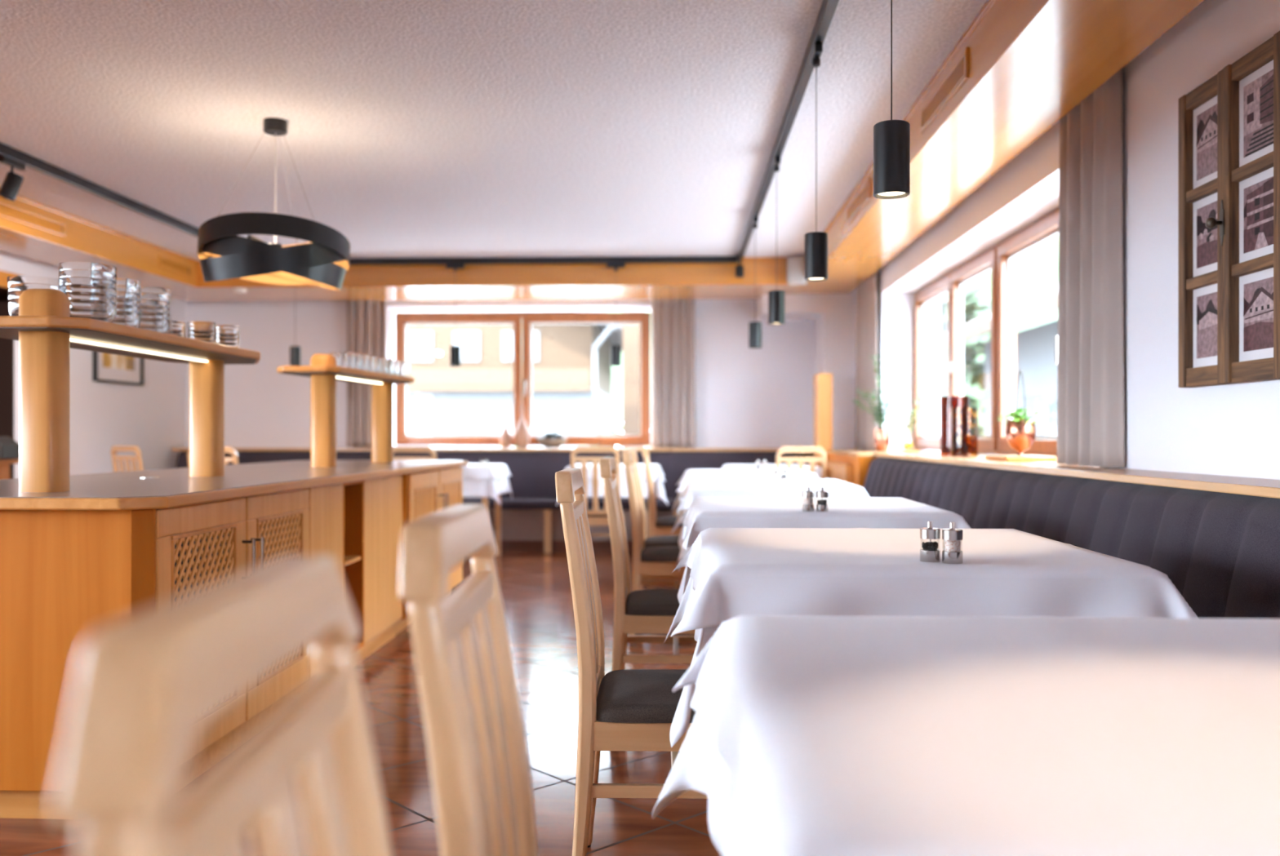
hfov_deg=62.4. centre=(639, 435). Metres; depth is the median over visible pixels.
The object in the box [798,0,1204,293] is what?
soffit
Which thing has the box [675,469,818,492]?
tablecloth
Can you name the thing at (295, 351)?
pendant lamp
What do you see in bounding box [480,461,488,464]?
tealight
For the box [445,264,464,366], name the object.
pendant lamp
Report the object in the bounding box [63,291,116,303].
glass bowl
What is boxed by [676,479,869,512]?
tablecloth
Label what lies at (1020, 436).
plant pot
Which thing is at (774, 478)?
salt mill
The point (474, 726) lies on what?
dining chair
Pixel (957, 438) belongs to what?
vase
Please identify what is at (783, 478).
pepper mill
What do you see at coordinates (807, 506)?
salt mill
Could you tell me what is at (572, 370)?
house
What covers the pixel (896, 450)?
wooden board
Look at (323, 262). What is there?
pendant
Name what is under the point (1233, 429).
wall
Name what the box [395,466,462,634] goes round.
base cabinet
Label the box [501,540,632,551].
baseboard
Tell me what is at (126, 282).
glass bowl
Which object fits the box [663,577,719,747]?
tablecloth
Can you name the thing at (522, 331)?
window
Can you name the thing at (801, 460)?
dining chair
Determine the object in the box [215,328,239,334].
glass dish
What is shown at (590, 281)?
soffit
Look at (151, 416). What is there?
wall
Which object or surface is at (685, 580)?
tablecloth
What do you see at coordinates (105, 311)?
glass bowl
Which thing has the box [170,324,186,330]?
glass dish
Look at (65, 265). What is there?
glass bowl
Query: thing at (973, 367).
broadleaf tree
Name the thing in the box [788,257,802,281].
speaker grille
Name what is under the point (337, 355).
tumbler
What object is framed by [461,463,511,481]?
tablecloth
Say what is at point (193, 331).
glass dish
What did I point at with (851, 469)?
base cabinet
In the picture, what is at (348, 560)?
shelf
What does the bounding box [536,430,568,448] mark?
bowl
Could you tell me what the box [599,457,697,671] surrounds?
dining chair
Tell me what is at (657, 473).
tablecloth
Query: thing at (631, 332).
timber post
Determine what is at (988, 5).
trim
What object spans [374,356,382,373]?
tumbler
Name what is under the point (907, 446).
potted plant
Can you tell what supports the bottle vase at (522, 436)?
on the sill at (172, 449)
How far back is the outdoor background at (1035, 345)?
21.02 m
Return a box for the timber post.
[622,311,645,448]
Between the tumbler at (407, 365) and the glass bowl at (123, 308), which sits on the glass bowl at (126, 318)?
the glass bowl at (123, 308)
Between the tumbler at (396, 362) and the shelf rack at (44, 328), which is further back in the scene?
the tumbler at (396, 362)
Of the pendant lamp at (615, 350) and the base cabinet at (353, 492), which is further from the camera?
the pendant lamp at (615, 350)
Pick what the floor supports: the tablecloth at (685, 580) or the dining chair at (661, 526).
the dining chair at (661, 526)
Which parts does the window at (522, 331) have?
sash, handle, sash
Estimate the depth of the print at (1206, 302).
3.07 m
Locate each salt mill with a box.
[761,459,767,471]
[770,466,777,482]
[802,487,813,511]
[942,522,962,564]
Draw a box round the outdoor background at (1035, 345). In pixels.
[940,282,1057,459]
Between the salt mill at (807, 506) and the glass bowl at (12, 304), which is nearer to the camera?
the glass bowl at (12, 304)
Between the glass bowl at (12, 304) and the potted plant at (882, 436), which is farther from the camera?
the potted plant at (882, 436)
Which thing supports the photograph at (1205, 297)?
on the picture frame at (1228, 125)
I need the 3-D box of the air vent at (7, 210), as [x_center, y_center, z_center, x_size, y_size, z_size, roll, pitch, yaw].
[-3.724,-1.330,6.374,0.012,0.090,0.880,0,0,2]
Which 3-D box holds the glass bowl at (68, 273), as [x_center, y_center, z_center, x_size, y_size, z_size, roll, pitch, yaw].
[-1.630,-0.442,3.119,0.153,0.075,0.153,0,0,2]
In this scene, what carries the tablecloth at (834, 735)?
on the tablecloth at (698, 766)
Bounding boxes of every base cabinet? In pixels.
[0,488,309,818]
[300,483,342,686]
[342,480,364,650]
[355,475,402,662]
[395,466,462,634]
[826,453,876,488]
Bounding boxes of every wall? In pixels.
[0,250,186,479]
[0,288,13,479]
[186,288,856,464]
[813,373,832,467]
[862,0,1279,479]
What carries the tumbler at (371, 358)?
on the shelf rack at (323, 372)
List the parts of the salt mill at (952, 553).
knob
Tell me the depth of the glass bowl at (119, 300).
3.34 m
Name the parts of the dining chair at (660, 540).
rail, leg, leg, seat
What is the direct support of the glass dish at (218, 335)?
on the glass dish at (229, 341)
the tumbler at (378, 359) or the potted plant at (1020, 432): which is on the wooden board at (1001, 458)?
the potted plant at (1020, 432)
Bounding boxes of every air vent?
[0,200,66,236]
[158,255,191,277]
[847,177,871,224]
[920,47,968,133]
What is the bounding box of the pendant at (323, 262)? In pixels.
[197,117,350,290]
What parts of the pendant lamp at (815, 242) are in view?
lamp shade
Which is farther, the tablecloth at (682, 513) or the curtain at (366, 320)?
the curtain at (366, 320)
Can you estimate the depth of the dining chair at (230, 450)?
7.61 m
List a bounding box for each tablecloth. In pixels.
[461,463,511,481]
[462,472,512,505]
[556,480,668,506]
[564,463,665,481]
[652,712,730,855]
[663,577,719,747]
[671,490,683,516]
[671,508,687,550]
[671,528,1198,636]
[672,615,1279,855]
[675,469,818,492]
[675,497,971,553]
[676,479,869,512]
[676,531,691,604]
[721,464,827,479]
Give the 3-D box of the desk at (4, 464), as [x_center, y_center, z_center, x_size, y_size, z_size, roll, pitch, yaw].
[-4.136,0.573,6.498,0.460,0.855,0.300,0,0,2]
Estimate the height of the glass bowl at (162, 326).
0.075 m
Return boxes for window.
[395,311,650,445]
[914,243,999,455]
[997,208,1058,458]
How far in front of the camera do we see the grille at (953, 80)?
4.07 m
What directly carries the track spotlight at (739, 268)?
attached to the track
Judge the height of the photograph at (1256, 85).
0.245 m
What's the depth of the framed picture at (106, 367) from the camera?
8.66 m
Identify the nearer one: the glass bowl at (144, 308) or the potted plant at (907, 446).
the glass bowl at (144, 308)
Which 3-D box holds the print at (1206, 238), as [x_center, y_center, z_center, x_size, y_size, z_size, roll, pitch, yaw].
[1.647,-0.583,3.059,0.003,0.176,0.143,0,0,2]
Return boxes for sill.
[171,448,780,451]
[826,448,1279,498]
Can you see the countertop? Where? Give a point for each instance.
(175, 487)
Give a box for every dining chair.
[52,554,392,855]
[110,445,143,472]
[186,446,238,467]
[393,446,436,460]
[399,504,537,855]
[555,468,708,855]
[570,446,624,536]
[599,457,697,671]
[622,451,685,644]
[627,449,684,589]
[641,447,683,586]
[775,446,826,479]
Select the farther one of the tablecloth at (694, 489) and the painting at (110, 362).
the painting at (110, 362)
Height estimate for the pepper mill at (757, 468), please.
0.075 m
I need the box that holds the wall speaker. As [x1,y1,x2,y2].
[786,256,807,285]
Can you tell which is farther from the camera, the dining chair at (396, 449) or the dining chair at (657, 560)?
the dining chair at (396, 449)
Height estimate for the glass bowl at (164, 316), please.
0.075 m
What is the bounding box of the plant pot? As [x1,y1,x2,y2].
[1004,419,1036,456]
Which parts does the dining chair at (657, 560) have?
rail, leg, leg, seat, seat rail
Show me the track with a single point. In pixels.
(828, 8)
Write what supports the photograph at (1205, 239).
on the picture frame at (1228, 125)
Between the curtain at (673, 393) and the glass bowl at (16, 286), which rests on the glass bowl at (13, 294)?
the glass bowl at (16, 286)
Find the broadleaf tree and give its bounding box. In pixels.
[940,284,991,454]
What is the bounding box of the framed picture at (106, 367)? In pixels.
[92,351,143,385]
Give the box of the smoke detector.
[233,288,247,293]
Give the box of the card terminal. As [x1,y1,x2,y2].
[0,436,18,459]
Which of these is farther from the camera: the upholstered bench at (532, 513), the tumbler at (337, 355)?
the upholstered bench at (532, 513)
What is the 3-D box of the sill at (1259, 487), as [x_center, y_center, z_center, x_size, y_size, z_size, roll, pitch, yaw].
[1.618,0.126,3.065,0.620,0.024,12.040,0,0,2]
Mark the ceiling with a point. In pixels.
(416, 128)
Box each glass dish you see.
[168,328,186,334]
[169,333,186,337]
[170,320,186,326]
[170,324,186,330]
[187,320,216,327]
[187,325,215,330]
[187,329,216,336]
[187,333,216,342]
[215,324,239,329]
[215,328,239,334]
[215,333,239,337]
[215,337,239,347]
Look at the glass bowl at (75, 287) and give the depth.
3.06 m
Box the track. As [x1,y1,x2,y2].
[0,0,839,265]
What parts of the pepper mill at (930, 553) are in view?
knob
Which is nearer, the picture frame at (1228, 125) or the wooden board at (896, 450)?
the picture frame at (1228, 125)
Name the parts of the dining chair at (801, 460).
leg, rail, leg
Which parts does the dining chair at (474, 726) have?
leg, rail, leg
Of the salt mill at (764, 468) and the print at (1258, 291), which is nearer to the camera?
the print at (1258, 291)
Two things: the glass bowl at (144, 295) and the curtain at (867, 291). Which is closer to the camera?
the glass bowl at (144, 295)
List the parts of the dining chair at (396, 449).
rail, leg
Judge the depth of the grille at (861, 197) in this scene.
5.98 m
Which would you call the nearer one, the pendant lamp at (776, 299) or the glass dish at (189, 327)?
the glass dish at (189, 327)
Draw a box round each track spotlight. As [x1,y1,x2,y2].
[0,155,26,200]
[735,262,743,277]
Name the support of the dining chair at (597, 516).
on the floor
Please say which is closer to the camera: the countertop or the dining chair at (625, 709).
the dining chair at (625, 709)
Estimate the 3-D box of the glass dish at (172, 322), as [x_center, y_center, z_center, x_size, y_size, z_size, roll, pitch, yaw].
[-1.670,-0.385,3.766,0.094,0.042,0.094,0,0,2]
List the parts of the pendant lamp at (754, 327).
lamp shade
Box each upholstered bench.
[175,451,801,553]
[863,457,1279,618]
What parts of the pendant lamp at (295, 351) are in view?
lamp shade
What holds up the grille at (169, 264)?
attached to the air vent at (164, 263)
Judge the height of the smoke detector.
0.030 m
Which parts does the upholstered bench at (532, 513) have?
backrest, leg, seat, leg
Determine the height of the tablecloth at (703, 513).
0.121 m
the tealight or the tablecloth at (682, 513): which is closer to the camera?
the tablecloth at (682, 513)
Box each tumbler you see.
[328,351,341,366]
[340,353,343,366]
[342,351,355,368]
[355,353,362,369]
[361,354,368,370]
[368,355,375,371]
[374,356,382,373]
[381,358,388,373]
[386,359,394,374]
[393,360,399,375]
[399,361,405,376]
[404,362,411,377]
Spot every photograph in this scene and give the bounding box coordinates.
[1193,95,1217,188]
[1193,192,1217,277]
[1193,283,1217,368]
[1239,59,1273,167]
[1239,167,1273,262]
[1239,267,1273,361]
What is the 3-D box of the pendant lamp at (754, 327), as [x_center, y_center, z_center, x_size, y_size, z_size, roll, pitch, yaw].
[0.736,-0.973,6.748,0.083,0.825,0.150,0,0,2]
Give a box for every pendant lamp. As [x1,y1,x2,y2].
[289,284,300,365]
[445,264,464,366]
[606,263,625,366]
[748,217,761,348]
[768,155,785,324]
[804,42,827,281]
[873,0,910,199]
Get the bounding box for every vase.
[498,418,512,448]
[514,404,530,448]
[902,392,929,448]
[940,395,969,455]
[950,408,977,457]
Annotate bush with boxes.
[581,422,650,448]
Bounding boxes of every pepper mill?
[755,460,760,471]
[779,466,786,482]
[816,487,827,511]
[920,521,940,562]
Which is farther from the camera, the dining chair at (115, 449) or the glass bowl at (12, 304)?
the dining chair at (115, 449)
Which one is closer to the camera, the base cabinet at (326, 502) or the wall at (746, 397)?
the base cabinet at (326, 502)
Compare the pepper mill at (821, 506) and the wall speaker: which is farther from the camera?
the wall speaker
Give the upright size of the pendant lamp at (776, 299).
0.825 m
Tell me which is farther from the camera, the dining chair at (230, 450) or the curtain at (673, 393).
the curtain at (673, 393)
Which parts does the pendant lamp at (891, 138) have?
lamp shade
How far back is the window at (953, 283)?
6.89 m
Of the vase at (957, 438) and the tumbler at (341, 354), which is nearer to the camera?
the tumbler at (341, 354)
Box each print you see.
[1196,103,1217,181]
[1196,200,1217,268]
[1196,292,1217,359]
[1243,69,1273,158]
[1243,176,1273,253]
[1243,276,1273,351]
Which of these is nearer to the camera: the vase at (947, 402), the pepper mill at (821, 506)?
the pepper mill at (821, 506)
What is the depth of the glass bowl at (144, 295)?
3.53 m
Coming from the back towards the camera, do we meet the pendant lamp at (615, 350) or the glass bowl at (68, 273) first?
the pendant lamp at (615, 350)
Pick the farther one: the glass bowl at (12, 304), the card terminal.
the card terminal
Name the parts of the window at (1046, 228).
handle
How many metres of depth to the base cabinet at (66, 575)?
2.72 m
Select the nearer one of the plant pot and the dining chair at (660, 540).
the plant pot
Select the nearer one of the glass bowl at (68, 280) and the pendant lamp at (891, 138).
the pendant lamp at (891, 138)
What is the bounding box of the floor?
[0,551,723,855]
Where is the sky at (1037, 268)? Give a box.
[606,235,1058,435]
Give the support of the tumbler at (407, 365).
on the shelf rack at (323, 372)
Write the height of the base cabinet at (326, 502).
0.813 m
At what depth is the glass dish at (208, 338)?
3.74 m
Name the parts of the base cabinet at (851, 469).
panel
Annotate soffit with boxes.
[0,195,196,287]
[158,259,804,301]
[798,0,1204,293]
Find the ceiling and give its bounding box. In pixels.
[0,0,987,260]
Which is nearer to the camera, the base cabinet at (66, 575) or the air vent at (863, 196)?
the base cabinet at (66, 575)
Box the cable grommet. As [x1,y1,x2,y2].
[139,476,159,478]
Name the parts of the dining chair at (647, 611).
rail, leg, leg, seat, seat rail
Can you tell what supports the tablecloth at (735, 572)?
on the tablecloth at (681, 721)
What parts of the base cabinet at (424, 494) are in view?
door, moulding, handle, handle, door, moulding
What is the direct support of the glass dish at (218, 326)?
on the glass dish at (220, 331)
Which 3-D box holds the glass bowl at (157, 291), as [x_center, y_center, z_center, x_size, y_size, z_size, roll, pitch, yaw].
[-1.665,-0.459,3.580,0.137,0.075,0.137,0,0,2]
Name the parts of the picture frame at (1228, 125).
rail, rail, rail, rail, knob, knob plate, rail, rail, rail, rail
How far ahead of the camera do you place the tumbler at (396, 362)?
5.89 m
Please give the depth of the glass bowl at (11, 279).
3.03 m
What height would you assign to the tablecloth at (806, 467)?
0.121 m
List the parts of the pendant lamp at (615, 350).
lamp shade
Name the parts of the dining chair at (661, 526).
rail, leg, leg, seat rail, seat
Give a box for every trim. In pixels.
[0,270,22,289]
[16,0,995,262]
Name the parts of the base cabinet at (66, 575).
door, moulding, handle post, handle, handle, door, moulding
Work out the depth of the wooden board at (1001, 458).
4.68 m
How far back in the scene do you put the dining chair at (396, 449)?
7.80 m
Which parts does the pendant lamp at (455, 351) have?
lamp shade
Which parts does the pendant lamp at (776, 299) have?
lamp shade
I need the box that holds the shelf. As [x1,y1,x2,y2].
[344,555,360,566]
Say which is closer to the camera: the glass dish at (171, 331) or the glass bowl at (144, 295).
the glass bowl at (144, 295)
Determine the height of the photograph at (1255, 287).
0.235 m
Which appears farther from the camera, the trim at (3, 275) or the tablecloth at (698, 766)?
the trim at (3, 275)
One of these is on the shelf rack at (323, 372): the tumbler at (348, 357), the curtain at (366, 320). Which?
the tumbler at (348, 357)
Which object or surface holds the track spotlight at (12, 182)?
attached to the track
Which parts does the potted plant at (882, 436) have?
stem, pot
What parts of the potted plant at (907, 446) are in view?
stem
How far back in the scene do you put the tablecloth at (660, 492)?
8.12 m
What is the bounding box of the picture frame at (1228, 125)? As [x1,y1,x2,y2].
[1177,31,1279,387]
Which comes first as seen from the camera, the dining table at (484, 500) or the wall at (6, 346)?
the wall at (6, 346)
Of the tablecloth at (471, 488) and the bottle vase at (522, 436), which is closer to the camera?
the tablecloth at (471, 488)
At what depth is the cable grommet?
3.85 m
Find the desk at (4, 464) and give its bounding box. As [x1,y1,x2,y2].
[0,458,18,479]
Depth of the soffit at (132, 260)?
7.20 m
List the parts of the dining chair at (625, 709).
rail, leg, leg, seat rail, seat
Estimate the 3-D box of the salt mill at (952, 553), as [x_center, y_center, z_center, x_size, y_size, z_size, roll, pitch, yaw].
[0.576,0.197,1.946,0.037,0.075,0.037,0,0,2]
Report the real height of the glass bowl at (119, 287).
0.075 m
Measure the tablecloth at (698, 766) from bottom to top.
0.299 m
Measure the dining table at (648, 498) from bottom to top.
0.760 m
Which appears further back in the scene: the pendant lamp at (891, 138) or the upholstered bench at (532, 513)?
the upholstered bench at (532, 513)
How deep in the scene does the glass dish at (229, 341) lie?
3.86 m
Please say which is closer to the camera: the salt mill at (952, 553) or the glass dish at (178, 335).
the salt mill at (952, 553)
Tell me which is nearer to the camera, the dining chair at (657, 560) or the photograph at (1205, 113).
the photograph at (1205, 113)
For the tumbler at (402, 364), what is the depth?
5.97 m
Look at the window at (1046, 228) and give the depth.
5.86 m
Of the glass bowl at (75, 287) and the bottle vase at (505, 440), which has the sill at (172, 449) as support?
the bottle vase at (505, 440)
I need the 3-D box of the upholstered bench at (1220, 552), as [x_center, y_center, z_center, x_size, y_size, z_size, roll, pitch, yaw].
[1.288,0.569,2.777,0.700,0.862,8.440,0,0,2]
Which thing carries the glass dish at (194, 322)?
on the glass dish at (189, 327)
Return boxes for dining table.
[481,493,501,555]
[648,497,649,537]
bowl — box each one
[7,275,58,288]
[7,290,23,299]
[7,297,18,315]
[8,283,58,291]
[58,262,116,275]
[58,269,116,282]
[58,276,116,288]
[58,284,116,297]
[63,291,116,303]
[69,299,116,323]
[112,311,141,328]
[116,277,141,288]
[116,284,141,294]
[116,290,141,302]
[116,297,141,306]
[116,303,141,314]
[139,317,170,333]
[141,286,170,297]
[141,293,170,302]
[141,299,170,308]
[141,305,170,314]
[141,311,170,320]
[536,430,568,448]
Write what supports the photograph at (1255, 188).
on the picture frame at (1228, 125)
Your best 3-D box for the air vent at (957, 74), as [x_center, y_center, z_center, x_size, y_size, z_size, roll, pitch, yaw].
[1.178,-1.330,4.111,0.012,0.110,0.700,0,0,2]
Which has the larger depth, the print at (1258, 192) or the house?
the house
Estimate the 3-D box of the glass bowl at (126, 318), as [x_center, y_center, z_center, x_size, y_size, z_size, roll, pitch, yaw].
[-1.677,-0.356,3.381,0.144,0.075,0.144,0,0,2]
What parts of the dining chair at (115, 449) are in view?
leg, rail, leg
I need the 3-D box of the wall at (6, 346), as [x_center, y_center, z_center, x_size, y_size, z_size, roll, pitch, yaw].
[-4.944,-0.220,6.627,1.055,2.440,2.300,0,0,2]
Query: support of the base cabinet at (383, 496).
on the floor
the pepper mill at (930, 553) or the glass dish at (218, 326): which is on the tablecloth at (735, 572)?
the pepper mill at (930, 553)
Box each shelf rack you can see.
[0,288,260,492]
[276,354,413,466]
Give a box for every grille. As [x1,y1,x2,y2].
[161,258,187,273]
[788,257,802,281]
[848,183,868,218]
[923,57,964,125]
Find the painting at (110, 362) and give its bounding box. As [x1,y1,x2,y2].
[102,352,134,370]
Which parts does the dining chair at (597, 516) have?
leg, rail, seat, seat rail, leg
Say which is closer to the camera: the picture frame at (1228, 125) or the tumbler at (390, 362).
the picture frame at (1228, 125)
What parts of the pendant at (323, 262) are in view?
lamp arm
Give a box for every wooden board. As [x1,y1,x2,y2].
[896,449,919,451]
[985,455,1056,461]
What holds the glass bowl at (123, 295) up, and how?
on the glass bowl at (119, 300)
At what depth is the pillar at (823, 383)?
8.47 m
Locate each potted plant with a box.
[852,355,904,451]
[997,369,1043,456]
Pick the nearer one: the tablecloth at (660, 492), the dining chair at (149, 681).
the dining chair at (149, 681)
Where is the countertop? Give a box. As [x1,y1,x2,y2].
[0,460,467,510]
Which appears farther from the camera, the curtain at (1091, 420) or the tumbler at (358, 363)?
the tumbler at (358, 363)
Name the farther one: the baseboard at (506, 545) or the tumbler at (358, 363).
the baseboard at (506, 545)
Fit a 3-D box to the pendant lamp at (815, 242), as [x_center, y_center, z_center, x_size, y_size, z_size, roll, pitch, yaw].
[0.633,-0.973,3.790,0.083,0.825,0.150,0,0,2]
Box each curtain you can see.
[346,300,386,448]
[650,299,696,448]
[855,270,878,449]
[1057,68,1124,467]
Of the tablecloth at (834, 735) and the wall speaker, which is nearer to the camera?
the tablecloth at (834, 735)
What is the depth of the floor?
3.35 m
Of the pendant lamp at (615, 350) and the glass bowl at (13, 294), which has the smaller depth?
the glass bowl at (13, 294)
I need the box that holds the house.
[395,311,622,448]
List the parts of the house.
doorway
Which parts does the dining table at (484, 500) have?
leg, leg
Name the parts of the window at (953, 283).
sash, handle, sash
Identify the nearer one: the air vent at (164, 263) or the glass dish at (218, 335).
the glass dish at (218, 335)
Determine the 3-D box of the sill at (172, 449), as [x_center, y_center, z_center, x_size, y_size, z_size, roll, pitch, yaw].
[-1.306,0.126,9.722,5.810,0.024,0.620,0,0,2]
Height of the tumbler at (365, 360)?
0.085 m
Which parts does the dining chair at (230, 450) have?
rail, leg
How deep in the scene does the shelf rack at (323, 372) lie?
5.22 m
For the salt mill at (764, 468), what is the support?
on the tablecloth at (690, 474)
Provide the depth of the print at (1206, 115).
3.07 m
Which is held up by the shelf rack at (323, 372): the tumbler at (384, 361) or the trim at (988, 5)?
the tumbler at (384, 361)
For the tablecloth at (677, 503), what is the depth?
7.43 m
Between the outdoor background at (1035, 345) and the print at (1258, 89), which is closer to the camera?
the print at (1258, 89)

